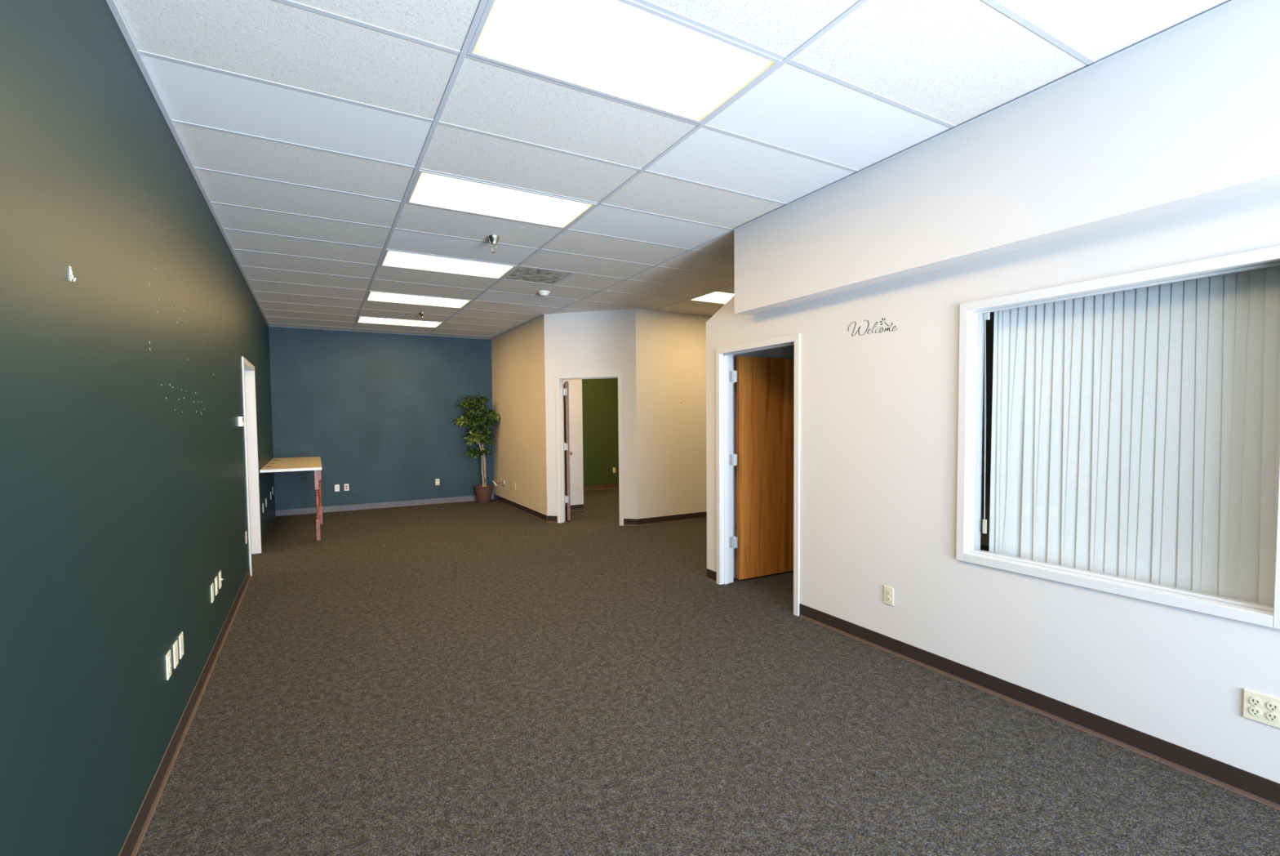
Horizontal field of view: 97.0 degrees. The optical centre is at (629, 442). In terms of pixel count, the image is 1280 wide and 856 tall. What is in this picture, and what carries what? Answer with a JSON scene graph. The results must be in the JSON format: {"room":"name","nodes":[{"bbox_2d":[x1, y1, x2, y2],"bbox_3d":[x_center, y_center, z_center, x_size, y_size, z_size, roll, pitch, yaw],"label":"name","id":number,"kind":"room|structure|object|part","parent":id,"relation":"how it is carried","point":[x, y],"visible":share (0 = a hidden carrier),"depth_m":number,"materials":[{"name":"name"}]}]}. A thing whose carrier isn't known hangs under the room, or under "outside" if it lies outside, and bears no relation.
{"room":"empty office","nodes":[
{"label":"empty office","id":0,"kind":"room"},
{"bbox_2d":[0,0,275,855],"bbox_3d":[-2.646,-0.198,3.380,0.131,3.198,13.800,-2,3,-29],"label":"wall","id":1,"kind":"structure","parent":0,"point":[123,497],"depth_m":1.83,"materials":[{"name":"green paint"}]},
{"bbox_2d":[68,266,76,281],"bbox_3d":[-1.611,-0.486,1.639,0.016,0.043,0.012,-2,3,-29],"label":"wall hook","id":2,"kind":"object","parent":1,"relation":"attached to","point":[70,273],"visible":1,"depth_m":1.64,"materials":[{"name":"silver metal"}]},
{"bbox_3d":[-1.616,-0.486,1.636,0.002,0.042,0.012,-2,3,-29],"label":"hook plate","id":3,"kind":"part","parent":2,"relation":"part of","materials":[{"name":"silver metal"}]},
{"bbox_2d":[165,649,171,679],"bbox_3d":[-2.058,0.993,2.532,0.010,0.114,0.070,-2,3,-29],"label":"electrical outlet","id":4,"kind":"object","parent":1,"relation":"attached to","point":[168,656],"visible":1,"depth_m":2.52,"materials":[{"name":"beige plastic"}]},
{"bbox_2d":[173,639,178,668],"bbox_3d":[-2.128,0.992,2.656,0.008,0.114,0.070,-2,3,-29],"label":"blank wall plate","id":5,"kind":"object","parent":1,"relation":"attached to","point":[175,660],"visible":1,"depth_m":2.64,"materials":[{"name":"beige plastic"}]},
{"bbox_2d":[178,631,183,658],"bbox_3d":[-2.190,0.990,2.768,0.008,0.114,0.070,-2,3,-29],"label":"blank wall plate","id":6,"kind":"object","parent":1,"relation":"attached to","point":[180,636],"visible":1,"depth_m":2.75,"materials":[{"name":"beige plastic"}]},
{"bbox_2d":[118,566,251,855],"bbox_3d":[-1.550,1.416,1.642,0.013,0.100,8.995,-2,3,-29],"label":"baseboard","id":7,"kind":"structure","parent":1,"relation":"attached to","point":[132,842],"depth_m":2.58,"materials":[{"name":"brown plastic"}]},
{"bbox_2d":[210,582,213,603],"bbox_3d":[-2.653,0.956,3.602,0.008,0.114,0.070,-2,3,-29],"label":"blank wall plate","id":8,"kind":"object","parent":1,"relation":"attached to","point":[212,584],"visible":1,"depth_m":3.58,"materials":[{"name":"beige plastic"}]},
{"bbox_2d":[214,575,217,595],"bbox_3d":[-2.732,0.947,3.747,0.010,0.114,0.070,-2,3,-29],"label":"electrical outlet","id":9,"kind":"object","parent":1,"relation":"attached to","point":[215,578],"visible":1,"depth_m":3.73,"materials":[{"name":"beige plastic"}]},
{"bbox_2d":[218,569,222,588],"bbox_3d":[-2.810,0.942,3.898,0.020,0.114,0.070,-2,3,-29],"label":"wall plate","id":10,"kind":"object","parent":1,"relation":"attached to","point":[220,579],"visible":1,"depth_m":3.87,"materials":[{"name":"beige plastic"}]},
{"bbox_2d":[237,416,244,426],"bbox_3d":[-3.528,-0.190,5.145,0.036,0.090,0.116,-2,3,-29],"label":"thermostat","id":11,"kind":"object","parent":1,"relation":"attached to","point":[241,421],"visible":1,"depth_m":5.10,"materials":[{"name":"white plastic"}]},
{"bbox_2d":[245,530,247,543],"bbox_3d":[-3.628,0.898,5.364,0.010,0.114,0.070,-2,3,-29],"label":"electrical outlet","id":12,"kind":"object","parent":1,"relation":"attached to","point":[246,531],"visible":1,"depth_m":5.34,"materials":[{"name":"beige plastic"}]},
{"bbox_2d":[241,355,262,575],"bbox_3d":[-4.091,0.227,6.015,0.158,2.155,1.180,-2,3,-29],"label":"door","id":13,"kind":"structure","parent":1,"relation":"in","point":[248,369],"depth_m":6.49,"materials":[{"name":"white paint"}]},
{"bbox_2d":[261,510,275,551],"bbox_3d":[-5.001,1.185,7.865,0.013,0.100,2.865,-2,3,-29],"label":"baseboard","id":14,"kind":"structure","parent":1,"relation":"attached to","point":[272,521],"depth_m":7.65,"materials":[{"name":"brown plastic"}]},
{"bbox_2d":[268,325,493,510],"bbox_3d":[-4.193,-0.462,9.966,3.814,3.198,0.130,-2,3,-29],"label":"wall","id":15,"kind":"structure","parent":0,"point":[379,411],"depth_m":9.78,"materials":[{"name":"blue paint"}]},
{"bbox_2d":[334,484,339,491],"bbox_3d":[-4.922,0.767,9.527,0.070,0.114,0.010,-2,3,-29],"label":"electrical outlet","id":16,"kind":"object","parent":15,"relation":"attached to","point":[336,486],"visible":1,"depth_m":9.53,"materials":[{"name":"white plastic"}]},
{"bbox_2d":[344,483,348,490],"bbox_3d":[-4.797,0.760,9.596,0.070,0.114,0.010,-2,3,-29],"label":"electrical outlet","id":17,"kind":"object","parent":15,"relation":"attached to","point":[346,486],"visible":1,"depth_m":9.59,"materials":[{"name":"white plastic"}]},
{"bbox_2d":[275,493,493,515],"bbox_3d":[-4.144,1.088,9.969,3.554,0.100,0.013,-2,3,-29],"label":"baseboard","id":18,"kind":"structure","parent":15,"relation":"attached to","point":[467,498],"depth_m":9.83,"materials":[{"name":"grey rubber"}]},
{"bbox_2d":[435,478,439,484],"bbox_3d":[-3.500,0.720,10.314,0.070,0.114,0.010,-2,3,-29],"label":"electrical outlet","id":19,"kind":"object","parent":15,"relation":"attached to","point":[437,480],"visible":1,"depth_m":10.31,"materials":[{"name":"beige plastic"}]},
{"bbox_2d":[474,484,493,502],"bbox_3d":[-2.693,0.951,10.455,0.336,0.305,0.336,-2,3,-29],"label":"basket","id":20,"kind":"object","parent":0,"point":[483,492],"depth_m":10.34,"materials":[{"name":"wicker"}]},
{"bbox_2d":[491,315,546,515],"bbox_3d":[-1.864,-0.467,9.561,0.130,3.198,2.835,-2,3,-29],"label":"wall","id":21,"kind":"structure","parent":0,"point":[517,354],"depth_m":9.27,"materials":[{"name":"paint"}]},
{"bbox_2d":[492,478,504,485],"bbox_3d":[-2.379,0.732,10.280,0.145,0.139,0.307,-2,3,-29],"label":"outlet","id":22,"kind":"object","parent":21,"relation":"attached to","point":[502,482],"visible":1,"depth_m":10.33,"materials":[{"name":"beige plastic"}]},
{"bbox_2d":[493,493,546,522],"bbox_3d":[-1.913,1.082,9.594,0.013,0.100,2.830,-2,3,-29],"label":"baseboard","id":23,"kind":"structure","parent":21,"relation":"attached to","point":[533,513],"depth_m":9.36,"materials":[{"name":"brown plastic"}]},
{"bbox_2d":[106,0,1239,339],"bbox_3d":[-0.983,-1.678,4.162,3.624,0.014,13.050,-2,3,-29],"label":"trim","id":24,"kind":"structure","parent":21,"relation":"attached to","point":[112,4],"depth_m":2.78,"materials":[{"name":"white metal"}]},
{"bbox_2d":[563,378,583,505],"bbox_3d":[-1.690,-0.496,10.197,0.791,3.198,2.310,-2,3,-29],"label":"wall","id":25,"kind":"structure","parent":0,"point":[575,418],"depth_m":9.34,"materials":[{"name":"paint"}]},
{"bbox_2d":[564,503,583,511],"bbox_3d":[-1.112,1.089,9.247,0.791,0.100,0.013,-2,3,-29],"label":"baseboard","id":26,"kind":"structure","parent":25,"relation":"attached to","point":[574,507],"depth_m":9.38,"materials":[{"name":"brown plastic"}]},
{"bbox_2d":[576,484,579,491],"bbox_3d":[-0.858,0.753,9.378,0.070,0.114,0.010,-2,3,-29],"label":"electrical outlet","id":27,"kind":"object","parent":25,"relation":"attached to","point":[577,485],"visible":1,"depth_m":9.38,"materials":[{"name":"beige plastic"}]},
{"bbox_2d":[543,308,637,518],"bbox_3d":[-0.552,-0.421,8.173,1.371,3.198,0.130,0,3,15],"label":"wall","id":28,"kind":"structure","parent":0,"point":[601,341],"depth_m":8.04,"materials":[{"name":"beige paint"}]},
{"bbox_2d":[546,515,557,522],"bbox_3d":[-1.134,1.129,8.323,0.173,0.100,0.013,0,3,15],"label":"baseboard","id":29,"kind":"structure","parent":28,"relation":"attached to","point":[550,518],"depth_m":8.33,"materials":[{"name":"brown plastic"}]},
{"bbox_2d":[555,372,623,525],"bbox_3d":[-0.763,0.088,8.456,0.728,2.162,1.567,-3,3,-41],"label":"door frame","id":30,"kind":"structure","parent":28,"relation":"in","point":[562,409],"depth_m":8.24,"materials":[{"name":"white wood"}]},
{"bbox_2d":[623,518,637,525],"bbox_3d":[0.006,1.131,8.020,0.208,0.100,0.013,0,3,15],"label":"baseboard","id":31,"kind":"structure","parent":28,"relation":"attached to","point":[627,522],"depth_m":8.02,"materials":[{"name":"brown plastic"}]},
{"bbox_2d":[582,377,618,485],"bbox_3d":[-0.366,-0.599,12.329,3.835,3.198,0.140,-2,3,-29],"label":"wall","id":32,"kind":"structure","parent":0,"point":[599,396],"depth_m":12.12,"materials":[{"name":"green paint"}]},
{"bbox_2d":[583,483,618,490],"bbox_3d":[-0.261,0.949,12.357,3.715,0.100,0.013,-2,3,-29],"label":"baseboard","id":33,"kind":"structure","parent":32,"relation":"attached to","point":[615,485],"depth_m":12.16,"materials":[{"name":"brown plastic"}]},
{"bbox_2d":[115,0,1231,338],"bbox_3d":[-0.305,-1.845,4.654,11.715,0.260,14.642,-2,3,-29],"label":"ceiling","id":34,"kind":"structure","parent":0,"point":[308,128],"depth_m":2.97,"materials":[{"name":"beige tile"}]},
{"bbox_2d":[356,315,443,327],"bbox_3d":[-3.560,-1.903,8.782,1.195,0.091,0.586,-2,3,-29],"label":"ceiling light","id":35,"kind":"object","parent":34,"relation":"attached to","point":[361,319],"visible":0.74,"depth_m":8.79,"materials":[{"name":"white plastic"}]},
{"bbox_2d":[365,290,471,308],"bbox_3d":[-2.674,-1.843,7.183,1.195,0.091,0.586,-2,3,-29],"label":"ceiling light","id":36,"kind":"object","parent":34,"relation":"attached to","point":[372,295],"visible":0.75,"depth_m":7.18,"materials":[{"name":"white plastic"}]},
{"bbox_2d":[418,312,426,322],"bbox_3d":[-2.948,-1.768,8.054,0.096,0.130,0.096,-2,3,-29],"label":"sprinkler","id":37,"kind":"object","parent":34,"relation":"attached to","point":[422,315],"visible":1,"depth_m":8.03,"materials":[{"name":"silver metal"}]},
{"bbox_2d":[379,249,515,279],"bbox_3d":[-1.787,-1.784,5.585,1.195,0.091,0.586,-2,3,-29],"label":"ceiling light","id":38,"kind":"object","parent":34,"relation":"attached to","point":[397,259],"visible":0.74,"depth_m":5.57,"materials":[{"name":"white plastic"}]},
{"bbox_2d":[488,235,499,253],"bbox_3d":[-1.131,-1.644,4.718,0.096,0.130,0.096,-2,3,-29],"label":"sprinkler","id":39,"kind":"object","parent":34,"relation":"attached to","point":[493,239],"visible":1,"depth_m":4.69,"materials":[{"name":"silver metal"}]},
{"bbox_2d":[405,169,596,228],"bbox_3d":[-0.901,-1.725,3.986,1.195,0.091,0.586,-2,3,-29],"label":"ceiling light","id":40,"kind":"object","parent":34,"relation":"attached to","point":[428,188],"visible":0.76,"depth_m":3.96,"materials":[{"name":"white plastic"}]},
{"bbox_2d":[502,266,573,284],"bbox_3d":[-0.988,-1.809,6.027,0.584,0.084,0.584,-2,3,-29],"label":"ceiling vent","id":41,"kind":"object","parent":34,"relation":"in","point":[522,273],"visible":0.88,"depth_m":6.02,"materials":[{"name":"metal"}]},
{"bbox_2d":[537,290,550,296],"bbox_3d":[-1.026,-1.775,6.779,0.144,0.052,0.144,-2,3,-29],"label":"smoke detector","id":42,"kind":"object","parent":34,"relation":"attached to","point":[543,293],"visible":1,"depth_m":6.74,"materials":[{"name":"white plastic"}]},
{"bbox_2d":[466,0,782,124],"bbox_3d":[-0.015,-1.666,2.388,1.195,0.091,0.586,-2,3,-29],"label":"ceiling light","id":43,"kind":"object","parent":34,"relation":"attached to","point":[627,51],"visible":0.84,"depth_m":2.36,"materials":[{"name":"white plastic"}]},
{"bbox_2d":[687,290,734,304],"bbox_3d":[1.412,-1.890,7.355,1.195,0.091,0.586,-2,3,-29],"label":"ceiling light","id":44,"kind":"object","parent":34,"relation":"attached to","point":[717,297],"visible":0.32,"depth_m":7.21,"materials":[{"name":"white plastic"}]},
{"bbox_2d":[635,308,711,518],"bbox_3d":[1.701,-0.473,8.898,3.748,3.198,0.130,-2,3,-29],"label":"wall","id":45,"kind":"structure","parent":0,"point":[671,346],"depth_m":8.21,"materials":[{"name":"beige paint"}]},
{"bbox_2d":[637,511,706,525],"bbox_3d":[1.707,1.078,8.877,3.648,0.100,0.013,-2,3,-29],"label":"baseboard","id":46,"kind":"structure","parent":45,"relation":"attached to","point":[676,517],"depth_m":8.27,"materials":[{"name":"brown plastic"}]},
{"bbox_2d":[136,488,1279,855],"bbox_3d":[-0.333,1.381,4.778,11.600,0.120,13.900,-2,3,-29],"label":"floor","id":47,"kind":"structure","parent":0,"point":[494,677],"depth_m":2.79,"materials":[{"name":"carpet"}]},
{"bbox_2d":[259,456,322,540],"bbox_3d":[-4.797,0.750,8.141,0.659,0.942,2.547,-2,3,-29],"label":"table","id":48,"kind":"object","parent":47,"relation":"on","point":[306,463],"visible":1,"depth_m":7.44,"materials":[{"name":"beige laminate"}]},
{"bbox_2d":[260,456,321,469],"bbox_3d":[-4.804,0.299,8.123,0.655,0.032,2.543,-2,3,-29],"label":"countertop","id":49,"kind":"structure","parent":48,"relation":"on","point":[306,461],"depth_m":7.88,"materials":[{"name":"beige laminate"}]},
{"bbox_3d":[-3.987,0.800,7.232,0.046,0.905,0.046,-2,3,-29],"label":"leg","id":50,"kind":"part","parent":48,"relation":"part of","materials":[{"name":"red wood"}]},
{"bbox_3d":[-4.582,0.757,8.383,0.046,0.905,0.046,-2,3,-29],"label":"leg","id":51,"kind":"part","parent":48,"relation":"part of","materials":[{"name":"red wood"}]},
{"bbox_2d":[451,394,499,502],"bbox_3d":[-2.815,0.114,10.353,0.856,1.989,0.456,-1,3,-19],"label":"potted ficus","id":52,"kind":"object","parent":47,"relation":"on","point":[477,407],"visible":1,"depth_m":10.31,"materials":[{"name":"plant"}]},
{"bbox_2d":[733,345,794,577],"bbox_3d":[2.719,0.024,6.346,4.265,2.400,0.100,-2,3,-29],"label":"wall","id":53,"kind":"structure","parent":0,"point":[787,352],"depth_m":5.36,"materials":[{"name":"beige paint"}]},
{"bbox_2d":[980,337,993,546],"bbox_3d":[5.609,0.097,3.984,0.100,2.400,6.835,-2,3,-29],"label":"wall","id":54,"kind":"structure","parent":0,"point":[986,451],"depth_m":6.55,"materials":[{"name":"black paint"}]},
{"bbox_2d":[706,186,1279,782],"bbox_3d":[2.450,-0.200,2.279,0.130,3.198,6.935,-2,3,-29],"label":"wall","id":55,"kind":"structure","parent":0,"point":[879,411],"depth_m":3.24,"materials":[{"name":"beige paint"}]},
{"bbox_2d":[706,568,716,582],"bbox_3d":[0.760,1.240,5.271,0.013,0.100,0.160,-2,3,-29],"label":"baseboard","id":56,"kind":"structure","parent":55,"relation":"attached to","point":[711,575],"depth_m":5.27,"materials":[{"name":"brown plastic"}]},
{"bbox_2d":[715,333,799,616],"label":"door","id":57,"kind":"structure","parent":55,"relation":"in","point":[766,459],"depth_m":5.27,"materials":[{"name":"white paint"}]},
{"bbox_2d":[848,317,897,336],"bbox_3d":[1.575,-0.755,3.692,0.001,0.105,0.377,-2,3,-29],"label":"wall decal","id":58,"kind":"object","parent":55,"relation":"attached to","point":[882,317],"visible":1,"depth_m":3.69,"materials":[{"name":"black plastic"}]},
{"bbox_2d":[883,585,893,605],"bbox_3d":[1.659,0.982,3.634,0.010,0.114,0.070,-2,3,-29],"label":"electrical outlet","id":59,"kind":"object","parent":55,"relation":"attached to","point":[888,591],"visible":1,"depth_m":3.63,"materials":[{"name":"beige plastic"}]},
{"bbox_2d":[885,589,890,595],"bbox_3d":[1.656,0.963,3.631,0.003,0.033,0.033,-2,3,-29],"label":"receptacle","id":60,"kind":"object","parent":59,"relation":"attached to","point":[887,591],"depth_m":3.63,"materials":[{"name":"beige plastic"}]},
{"bbox_2d":[798,603,1279,810],"bbox_3d":[2.614,1.364,1.928,0.013,0.100,5.462,-2,3,-29],"label":"baseboard","id":61,"kind":"structure","parent":55,"relation":"attached to","point":[1261,789],"depth_m":2.74,"materials":[{"name":"brown plastic"}]},
{"bbox_2d":[955,245,1279,629],"bbox_3d":[2.231,-0.035,2.684,0.162,1.444,1.270,-2,3,-29],"label":"window","id":62,"kind":"structure","parent":55,"relation":"in","point":[971,313],"depth_m":2.78,"materials":[{"name":"white paint"}]},
{"bbox_2d":[982,265,1279,605],"bbox_3d":[2.348,-0.052,2.677,0.075,1.460,1.320,-2,3,-29],"label":"vertical blind","id":63,"kind":"object","parent":62,"relation":"attached to","point":[1135,433],"visible":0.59,"depth_m":2.62,"materials":[{"name":"white plastic"}]},
{"bbox_3d":[2.012,-0.155,3.212,0.002,1.218,0.022,-2,3,-29],"label":"cord","id":64,"kind":"part","parent":63,"relation":"part of","materials":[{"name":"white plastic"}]},
{"bbox_2d":[1242,688,1279,728],"bbox_3d":[2.457,1.033,2.194,0.010,0.114,0.116,-2,3,-29],"label":"electrical outlet","id":65,"kind":"object","parent":55,"relation":"attached to","point":[1257,706],"visible":1,"depth_m":2.20,"materials":[{"name":"beige plastic"}]},
{"bbox_2d":[1248,706,1261,715],"bbox_3d":[2.443,1.052,2.213,0.003,0.033,0.033,-2,3,-29],"label":"receptacle","id":66,"kind":"object","parent":65,"relation":"attached to","point":[1253,711],"depth_m":2.21,"materials":[{"name":"beige plastic"}]},
{"bbox_2d":[1249,697,1262,706],"bbox_3d":[2.443,1.013,2.212,0.003,0.033,0.033,-2,3,-29],"label":"receptacle","id":67,"kind":"object","parent":65,"relation":"attached to","point":[1254,701],"depth_m":2.21,"materials":[{"name":"beige plastic"}]},
{"bbox_2d":[1266,711,1279,721],"bbox_3d":[2.466,1.053,2.173,0.003,0.033,0.033,-2,3,-29],"label":"receptacle","id":68,"kind":"object","parent":65,"relation":"attached to","point":[1270,716],"depth_m":2.17,"materials":[{"name":"beige plastic"}]},
{"bbox_2d":[1266,702,1279,711],"bbox_3d":[2.465,1.014,2.171,0.003,0.033,0.033,-2,3,-29],"label":"receptacle","id":69,"kind":"object","parent":65,"relation":"attached to","point":[1271,706],"depth_m":2.17,"materials":[{"name":"beige plastic"}]},
{"bbox_2d":[733,0,1279,314],"bbox_3d":[2.465,-1.366,1.892,0.191,0.835,6.320,-2,3,-29],"label":"soffit","id":70,"kind":"structure","parent":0,"point":[1188,117],"depth_m":2.60,"materials":[{"name":"beige paint"}]}
]}

